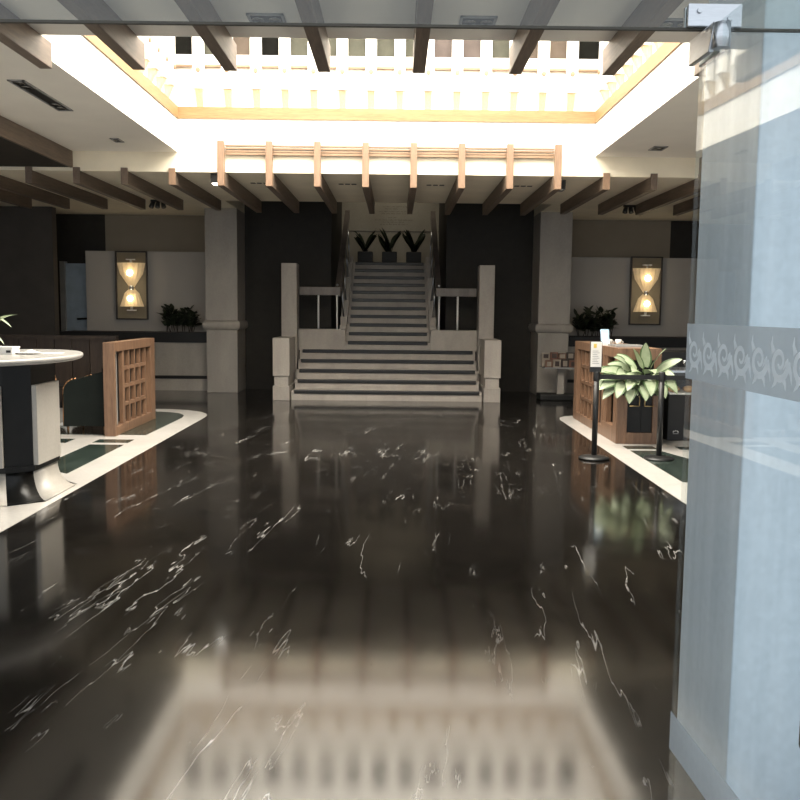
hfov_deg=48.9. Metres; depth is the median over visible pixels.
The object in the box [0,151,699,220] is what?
ceiling
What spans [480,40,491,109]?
post
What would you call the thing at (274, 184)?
beam
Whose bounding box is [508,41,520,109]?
post
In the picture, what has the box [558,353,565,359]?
packet
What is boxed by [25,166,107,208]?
ceiling beam
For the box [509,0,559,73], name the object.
ceiling beam
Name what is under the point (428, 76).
post
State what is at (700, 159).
trim
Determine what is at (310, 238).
wall
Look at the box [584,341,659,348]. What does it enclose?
countertop
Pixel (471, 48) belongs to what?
window
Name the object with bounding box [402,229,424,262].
potted plant
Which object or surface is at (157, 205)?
cluster
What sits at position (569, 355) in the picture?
packet
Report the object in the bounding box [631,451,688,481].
rug
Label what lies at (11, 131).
ceiling beam
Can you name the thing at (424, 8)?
ceiling beam
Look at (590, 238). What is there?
wall
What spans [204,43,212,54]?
window
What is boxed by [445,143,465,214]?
beam
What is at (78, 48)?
wall
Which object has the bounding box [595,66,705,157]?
ceiling
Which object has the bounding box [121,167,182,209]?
ceiling beam
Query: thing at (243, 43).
window
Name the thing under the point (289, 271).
pillar
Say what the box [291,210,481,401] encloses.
staircase
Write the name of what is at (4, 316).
plant
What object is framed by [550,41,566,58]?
window
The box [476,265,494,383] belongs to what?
pillar
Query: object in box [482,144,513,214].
beam
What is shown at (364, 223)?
wall
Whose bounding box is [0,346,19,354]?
box
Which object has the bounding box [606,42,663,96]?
wall
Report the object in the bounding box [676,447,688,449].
trim
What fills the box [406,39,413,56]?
window
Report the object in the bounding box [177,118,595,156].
wall
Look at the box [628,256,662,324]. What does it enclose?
wall lamp
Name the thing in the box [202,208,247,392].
stone column
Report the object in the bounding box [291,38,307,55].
window
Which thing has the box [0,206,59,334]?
wall
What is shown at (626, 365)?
plant
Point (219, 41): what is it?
ceiling beam
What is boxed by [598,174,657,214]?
ceiling beam
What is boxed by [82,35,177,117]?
trim
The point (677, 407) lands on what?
case
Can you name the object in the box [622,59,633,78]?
post
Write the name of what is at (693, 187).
ceiling beam
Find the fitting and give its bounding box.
[683,3,741,27]
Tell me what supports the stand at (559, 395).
on the floor
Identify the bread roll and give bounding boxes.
[682,386,691,391]
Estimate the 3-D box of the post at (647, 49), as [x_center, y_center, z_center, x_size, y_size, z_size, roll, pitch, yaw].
[2.744,-4.350,9.800,0.150,1.287,0.150,1,6,0]
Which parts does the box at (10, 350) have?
lid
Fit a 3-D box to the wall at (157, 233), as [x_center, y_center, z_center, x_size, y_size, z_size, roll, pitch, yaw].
[-6.445,-2.031,17.958,5.570,3.445,0.200,1,6,0]
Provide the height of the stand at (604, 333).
0.210 m
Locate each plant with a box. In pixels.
[0,315,10,343]
[354,229,376,261]
[378,228,400,261]
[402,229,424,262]
[599,343,681,403]
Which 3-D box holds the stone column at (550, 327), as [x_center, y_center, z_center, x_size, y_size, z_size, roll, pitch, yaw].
[2.902,-1.887,17.510,0.710,3.445,2.005,1,6,0]
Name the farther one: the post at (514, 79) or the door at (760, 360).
the post at (514, 79)
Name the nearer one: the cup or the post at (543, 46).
the cup
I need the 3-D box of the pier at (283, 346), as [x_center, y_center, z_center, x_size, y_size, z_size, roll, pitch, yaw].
[-2.077,-0.582,15.819,0.290,1.090,0.950,1,6,0]
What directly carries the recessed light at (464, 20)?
in the ceiling at (604, 13)
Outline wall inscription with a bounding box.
[381,206,411,224]
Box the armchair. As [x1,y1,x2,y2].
[62,368,104,433]
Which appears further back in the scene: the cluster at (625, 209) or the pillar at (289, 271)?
the pillar at (289, 271)
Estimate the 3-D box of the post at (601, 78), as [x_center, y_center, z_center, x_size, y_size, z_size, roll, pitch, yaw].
[2.735,-4.554,11.790,0.150,1.287,0.150,1,6,0]
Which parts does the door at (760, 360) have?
transom glass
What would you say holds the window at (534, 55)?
in the wall at (588, 98)
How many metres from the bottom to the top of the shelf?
0.015 m
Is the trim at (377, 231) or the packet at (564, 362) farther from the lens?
the trim at (377, 231)
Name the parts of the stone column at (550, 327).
ring moulding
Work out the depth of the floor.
4.62 m
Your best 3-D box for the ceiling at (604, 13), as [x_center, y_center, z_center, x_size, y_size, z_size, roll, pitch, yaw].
[-0.163,-2.768,7.179,18.000,0.260,9.750,1,6,0]
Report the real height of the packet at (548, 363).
0.130 m
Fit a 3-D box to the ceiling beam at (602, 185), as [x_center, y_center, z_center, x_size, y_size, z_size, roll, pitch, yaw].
[2.821,-3.156,13.622,0.090,0.220,3.180,1,6,0]
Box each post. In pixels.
[140,36,151,73]
[147,36,159,82]
[156,36,168,89]
[164,36,175,97]
[192,37,204,106]
[221,37,232,106]
[250,37,261,106]
[279,38,290,107]
[308,43,318,107]
[337,39,347,107]
[365,39,376,108]
[394,39,405,108]
[423,40,434,108]
[451,40,463,109]
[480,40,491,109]
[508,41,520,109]
[537,41,549,110]
[565,41,578,110]
[578,372,608,460]
[598,42,608,101]
[605,42,616,94]
[614,69,624,86]
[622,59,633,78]
[631,49,642,69]
[640,42,652,59]
[643,372,673,461]
[653,42,662,49]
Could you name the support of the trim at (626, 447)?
on the floor
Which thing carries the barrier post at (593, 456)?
on the floor
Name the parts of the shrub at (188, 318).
stem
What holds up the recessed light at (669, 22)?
in the ceiling at (604, 13)
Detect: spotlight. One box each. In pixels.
[210,173,216,184]
[558,180,565,191]
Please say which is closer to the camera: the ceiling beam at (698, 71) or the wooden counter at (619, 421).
the ceiling beam at (698, 71)
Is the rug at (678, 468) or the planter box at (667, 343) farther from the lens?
the planter box at (667, 343)
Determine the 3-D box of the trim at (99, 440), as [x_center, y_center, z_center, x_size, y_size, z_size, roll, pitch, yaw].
[-3.424,0.495,10.520,0.420,0.010,0.260,1,6,0]
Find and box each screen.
[102,338,155,435]
[225,144,553,158]
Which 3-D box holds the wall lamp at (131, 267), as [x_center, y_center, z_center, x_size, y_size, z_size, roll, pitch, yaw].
[-5.324,-2.265,17.390,0.630,1.350,0.212,1,6,0]
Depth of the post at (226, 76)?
11.92 m
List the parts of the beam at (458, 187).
post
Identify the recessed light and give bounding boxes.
[7,79,72,110]
[110,138,123,142]
[246,13,285,22]
[459,15,497,24]
[648,146,667,150]
[660,18,682,26]
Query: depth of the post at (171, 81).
11.72 m
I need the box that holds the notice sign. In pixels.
[589,341,601,371]
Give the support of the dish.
on the pedestal table
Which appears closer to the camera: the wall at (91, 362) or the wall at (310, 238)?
the wall at (91, 362)
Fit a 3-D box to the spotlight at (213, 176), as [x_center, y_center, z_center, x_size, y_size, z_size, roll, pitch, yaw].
[-2.548,-3.067,12.240,0.130,0.137,0.220,1,6,0]
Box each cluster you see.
[149,200,165,208]
[622,205,635,213]
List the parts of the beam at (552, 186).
post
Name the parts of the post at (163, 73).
post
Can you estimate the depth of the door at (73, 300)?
17.74 m
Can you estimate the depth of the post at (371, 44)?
11.91 m
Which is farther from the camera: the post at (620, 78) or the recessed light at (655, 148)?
the recessed light at (655, 148)
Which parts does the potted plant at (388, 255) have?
pot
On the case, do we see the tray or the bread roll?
the bread roll
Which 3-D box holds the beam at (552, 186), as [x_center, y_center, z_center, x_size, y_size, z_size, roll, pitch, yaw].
[2.132,-3.318,13.547,0.090,0.595,3.350,1,6,0]
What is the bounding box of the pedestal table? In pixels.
[0,349,82,505]
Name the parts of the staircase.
cross rail, handrail, handrail, cross rail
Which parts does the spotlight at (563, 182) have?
casing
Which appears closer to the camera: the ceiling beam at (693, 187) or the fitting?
the fitting
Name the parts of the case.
rail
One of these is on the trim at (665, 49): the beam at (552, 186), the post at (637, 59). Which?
the post at (637, 59)
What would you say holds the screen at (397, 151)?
attached to the beam at (366, 183)
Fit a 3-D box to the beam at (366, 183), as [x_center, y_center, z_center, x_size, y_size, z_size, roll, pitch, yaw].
[-0.473,-3.344,13.533,0.090,0.595,3.350,1,6,0]
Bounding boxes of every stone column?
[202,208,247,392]
[528,212,572,394]
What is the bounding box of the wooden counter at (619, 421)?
[573,341,661,443]
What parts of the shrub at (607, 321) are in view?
stem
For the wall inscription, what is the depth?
20.46 m
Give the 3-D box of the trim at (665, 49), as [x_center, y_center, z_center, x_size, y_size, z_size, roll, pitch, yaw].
[2.745,-3.546,9.058,0.160,0.155,5.840,1,6,0]
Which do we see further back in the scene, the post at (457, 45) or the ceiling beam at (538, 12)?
the post at (457, 45)
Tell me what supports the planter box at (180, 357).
on the floor
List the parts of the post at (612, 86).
post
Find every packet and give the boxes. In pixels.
[541,353,549,366]
[545,360,552,366]
[550,352,557,359]
[553,359,560,366]
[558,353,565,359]
[561,359,568,367]
[566,352,574,359]
[569,360,574,367]
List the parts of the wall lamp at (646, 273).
lamp shade, lamp shade, bulb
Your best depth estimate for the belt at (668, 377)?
9.54 m
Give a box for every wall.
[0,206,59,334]
[0,335,118,406]
[42,35,176,139]
[56,214,204,332]
[144,62,169,97]
[170,67,603,110]
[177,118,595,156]
[244,201,341,388]
[342,202,438,325]
[437,203,533,391]
[572,220,698,257]
[595,43,689,144]
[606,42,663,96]
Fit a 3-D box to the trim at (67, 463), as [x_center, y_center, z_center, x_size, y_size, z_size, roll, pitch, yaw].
[-3.403,0.616,9.341,0.410,0.010,1.810,1,6,0]
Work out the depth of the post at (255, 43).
11.90 m
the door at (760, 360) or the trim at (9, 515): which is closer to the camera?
the door at (760, 360)
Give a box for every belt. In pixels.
[600,374,658,379]
[665,375,691,379]
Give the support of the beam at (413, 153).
attached to the ceiling at (389, 176)
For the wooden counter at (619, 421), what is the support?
on the trim at (675, 487)
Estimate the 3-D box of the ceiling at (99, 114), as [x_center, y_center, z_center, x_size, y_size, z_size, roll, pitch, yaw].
[-3.739,-3.166,9.078,1.440,0.150,5.860,1,6,0]
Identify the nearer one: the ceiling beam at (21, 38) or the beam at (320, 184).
the ceiling beam at (21, 38)
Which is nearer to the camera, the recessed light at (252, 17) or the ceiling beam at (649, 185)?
the recessed light at (252, 17)
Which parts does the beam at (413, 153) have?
post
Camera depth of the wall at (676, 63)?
9.57 m
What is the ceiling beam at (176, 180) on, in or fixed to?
attached to the ceiling at (389, 176)
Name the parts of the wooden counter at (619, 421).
frame, panel, frame, glass door, frame, glass door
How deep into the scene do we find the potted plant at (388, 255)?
19.92 m
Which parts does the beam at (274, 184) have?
post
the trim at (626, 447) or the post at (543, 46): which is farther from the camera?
the post at (543, 46)
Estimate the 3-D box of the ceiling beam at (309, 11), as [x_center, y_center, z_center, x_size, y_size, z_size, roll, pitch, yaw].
[-0.542,-2.275,4.409,0.090,0.185,4.000,1,6,0]
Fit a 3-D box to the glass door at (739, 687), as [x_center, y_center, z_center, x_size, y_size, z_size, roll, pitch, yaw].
[1.429,-0.436,2.927,0.718,3.500,0.500,1,6,0]
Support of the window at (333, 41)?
in the wall at (588, 98)
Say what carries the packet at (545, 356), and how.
on the stand at (559, 395)
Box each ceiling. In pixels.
[0,0,708,166]
[0,42,177,151]
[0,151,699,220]
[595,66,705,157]
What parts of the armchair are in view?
bronze trim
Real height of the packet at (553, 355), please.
0.265 m
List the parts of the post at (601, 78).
post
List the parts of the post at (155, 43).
post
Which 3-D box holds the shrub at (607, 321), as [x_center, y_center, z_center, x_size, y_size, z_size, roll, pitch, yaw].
[3.819,-1.556,17.228,0.926,0.606,0.559,1,6,0]
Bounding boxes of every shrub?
[158,304,201,331]
[572,305,617,335]
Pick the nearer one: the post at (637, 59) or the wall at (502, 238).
the post at (637, 59)
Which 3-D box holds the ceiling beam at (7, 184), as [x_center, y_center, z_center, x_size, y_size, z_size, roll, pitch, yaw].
[-5.724,-3.240,13.575,0.090,0.220,3.180,1,6,0]
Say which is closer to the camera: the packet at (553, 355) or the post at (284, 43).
the post at (284, 43)
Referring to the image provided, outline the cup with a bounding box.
[615,339,622,343]
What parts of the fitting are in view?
plate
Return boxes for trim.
[0,408,206,531]
[58,444,122,473]
[60,412,183,434]
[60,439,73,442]
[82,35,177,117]
[92,439,132,442]
[178,106,594,122]
[377,231,421,231]
[560,416,688,504]
[595,43,681,122]
[623,446,655,448]
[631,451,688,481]
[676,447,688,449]
[699,157,701,173]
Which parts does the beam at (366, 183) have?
post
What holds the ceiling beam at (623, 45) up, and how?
attached to the ceiling at (604, 13)
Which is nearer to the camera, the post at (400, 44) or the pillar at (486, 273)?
the post at (400, 44)
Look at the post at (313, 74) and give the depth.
11.91 m
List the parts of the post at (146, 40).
post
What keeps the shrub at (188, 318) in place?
on the planter box at (180, 357)
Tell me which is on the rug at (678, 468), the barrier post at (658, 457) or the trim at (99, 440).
the barrier post at (658, 457)
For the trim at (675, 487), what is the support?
on the floor
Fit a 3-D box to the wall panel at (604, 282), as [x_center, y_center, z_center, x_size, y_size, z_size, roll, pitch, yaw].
[4.802,-2.009,17.739,3.140,1.680,0.300,1,6,0]
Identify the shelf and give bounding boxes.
[668,389,691,394]
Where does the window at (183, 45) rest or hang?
in the wall at (588, 98)
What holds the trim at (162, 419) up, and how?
on the floor
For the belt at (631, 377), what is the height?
0.060 m
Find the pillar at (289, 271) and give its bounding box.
[281,263,298,381]
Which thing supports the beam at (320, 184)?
attached to the ceiling at (389, 176)
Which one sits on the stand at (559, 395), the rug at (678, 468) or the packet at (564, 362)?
the packet at (564, 362)
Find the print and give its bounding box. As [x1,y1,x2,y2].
[602,334,607,341]
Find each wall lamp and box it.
[115,251,148,319]
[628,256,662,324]
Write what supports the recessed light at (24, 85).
in the ceiling at (99, 114)
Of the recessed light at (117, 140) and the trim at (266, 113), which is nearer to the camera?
the recessed light at (117, 140)
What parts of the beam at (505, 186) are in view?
post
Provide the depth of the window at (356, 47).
12.04 m
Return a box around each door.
[0,19,799,799]
[59,261,86,330]
[677,0,799,799]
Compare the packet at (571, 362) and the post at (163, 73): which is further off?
the packet at (571, 362)
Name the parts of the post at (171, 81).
post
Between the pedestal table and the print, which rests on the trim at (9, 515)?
the pedestal table
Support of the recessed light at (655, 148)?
in the ceiling at (674, 118)
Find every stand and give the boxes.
[536,366,573,400]
[600,329,609,345]
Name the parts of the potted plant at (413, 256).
pot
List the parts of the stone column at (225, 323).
ring moulding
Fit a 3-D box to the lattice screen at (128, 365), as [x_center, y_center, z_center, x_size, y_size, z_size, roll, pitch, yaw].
[-3.583,-0.219,11.733,0.140,1.160,1.820,1,6,0]
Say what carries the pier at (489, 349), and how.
on the floor
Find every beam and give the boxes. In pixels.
[0,3,51,68]
[0,116,72,167]
[0,175,69,208]
[0,189,31,208]
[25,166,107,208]
[57,0,144,69]
[73,167,145,209]
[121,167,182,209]
[168,168,220,210]
[174,0,236,70]
[217,140,261,212]
[265,141,298,212]
[295,0,329,71]
[314,142,336,213]
[362,142,374,213]
[407,143,416,213]
[413,0,433,72]
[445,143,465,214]
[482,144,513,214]
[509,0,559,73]
[520,144,561,215]
[560,173,609,213]
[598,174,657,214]
[602,0,683,75]
[635,174,700,214]
[673,196,699,215]
[694,63,705,76]
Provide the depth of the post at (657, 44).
9.42 m
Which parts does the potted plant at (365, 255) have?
pot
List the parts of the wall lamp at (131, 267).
bulb, lamp shade, lamp shade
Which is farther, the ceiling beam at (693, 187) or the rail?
the ceiling beam at (693, 187)
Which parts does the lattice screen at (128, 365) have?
post, panel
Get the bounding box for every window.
[175,37,191,53]
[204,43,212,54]
[233,37,249,54]
[262,38,278,54]
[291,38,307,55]
[328,38,336,55]
[348,39,365,56]
[377,39,394,56]
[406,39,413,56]
[434,40,451,57]
[463,40,480,57]
[492,40,509,57]
[530,43,537,58]
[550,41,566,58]
[579,41,598,58]
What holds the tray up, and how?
on the wooden counter at (619, 421)
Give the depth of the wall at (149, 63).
11.35 m
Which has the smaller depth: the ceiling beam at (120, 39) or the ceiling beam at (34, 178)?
the ceiling beam at (120, 39)
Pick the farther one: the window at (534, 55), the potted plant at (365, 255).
the potted plant at (365, 255)
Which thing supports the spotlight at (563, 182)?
attached to the ceiling at (389, 176)
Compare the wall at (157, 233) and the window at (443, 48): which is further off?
the wall at (157, 233)
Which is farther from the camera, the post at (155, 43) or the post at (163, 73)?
the post at (163, 73)
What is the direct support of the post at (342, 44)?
on the trim at (266, 113)
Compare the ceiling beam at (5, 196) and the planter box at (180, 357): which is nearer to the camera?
the ceiling beam at (5, 196)
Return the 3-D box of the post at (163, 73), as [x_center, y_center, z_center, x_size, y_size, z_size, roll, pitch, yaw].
[-3.073,-4.570,11.359,0.150,1.287,0.150,1,6,0]
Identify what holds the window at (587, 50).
in the wall at (588, 98)
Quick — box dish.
[16,350,41,353]
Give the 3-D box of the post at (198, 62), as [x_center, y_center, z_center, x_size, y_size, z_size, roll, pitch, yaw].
[-2.731,-4.625,11.932,0.150,1.287,0.148,1,6,0]
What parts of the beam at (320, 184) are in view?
post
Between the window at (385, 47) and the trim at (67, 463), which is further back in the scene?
the window at (385, 47)
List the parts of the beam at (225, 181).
post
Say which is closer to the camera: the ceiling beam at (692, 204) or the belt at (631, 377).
the belt at (631, 377)
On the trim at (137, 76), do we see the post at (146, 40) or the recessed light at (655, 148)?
the post at (146, 40)
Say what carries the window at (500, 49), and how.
in the wall at (588, 98)
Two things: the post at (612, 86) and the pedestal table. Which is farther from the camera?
the post at (612, 86)
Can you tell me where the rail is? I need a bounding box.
[175,54,598,72]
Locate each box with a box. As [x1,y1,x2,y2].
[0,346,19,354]
[60,330,206,390]
[567,336,686,392]
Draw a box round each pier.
[273,336,294,400]
[479,338,500,402]
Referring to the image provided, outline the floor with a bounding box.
[0,389,704,799]
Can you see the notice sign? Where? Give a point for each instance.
(595, 346)
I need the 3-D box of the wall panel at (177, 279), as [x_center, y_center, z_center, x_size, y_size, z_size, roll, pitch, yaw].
[-4.968,-2.115,17.684,2.560,1.700,0.300,1,6,0]
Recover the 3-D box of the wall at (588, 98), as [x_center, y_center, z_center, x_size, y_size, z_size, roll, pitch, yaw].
[-0.175,-4.312,12.138,5.960,0.680,0.170,1,6,0]
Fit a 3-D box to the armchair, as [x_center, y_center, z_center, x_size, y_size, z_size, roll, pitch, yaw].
[-3.962,-0.021,11.349,0.568,0.834,0.620,1,6,0]
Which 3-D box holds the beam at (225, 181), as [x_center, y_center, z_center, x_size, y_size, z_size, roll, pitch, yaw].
[-2.427,-3.364,13.522,0.090,0.595,3.350,1,6,0]
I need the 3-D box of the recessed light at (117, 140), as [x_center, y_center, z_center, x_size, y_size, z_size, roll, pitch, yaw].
[-3.595,-3.296,11.181,0.110,0.016,0.250,1,6,0]
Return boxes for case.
[662,367,691,440]
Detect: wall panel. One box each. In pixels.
[85,251,206,331]
[569,257,697,336]
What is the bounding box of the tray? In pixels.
[608,344,642,347]
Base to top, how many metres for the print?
0.110 m
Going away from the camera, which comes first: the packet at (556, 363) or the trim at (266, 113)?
the trim at (266, 113)
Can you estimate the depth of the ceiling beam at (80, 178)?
13.12 m
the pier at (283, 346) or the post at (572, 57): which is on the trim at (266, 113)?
the post at (572, 57)

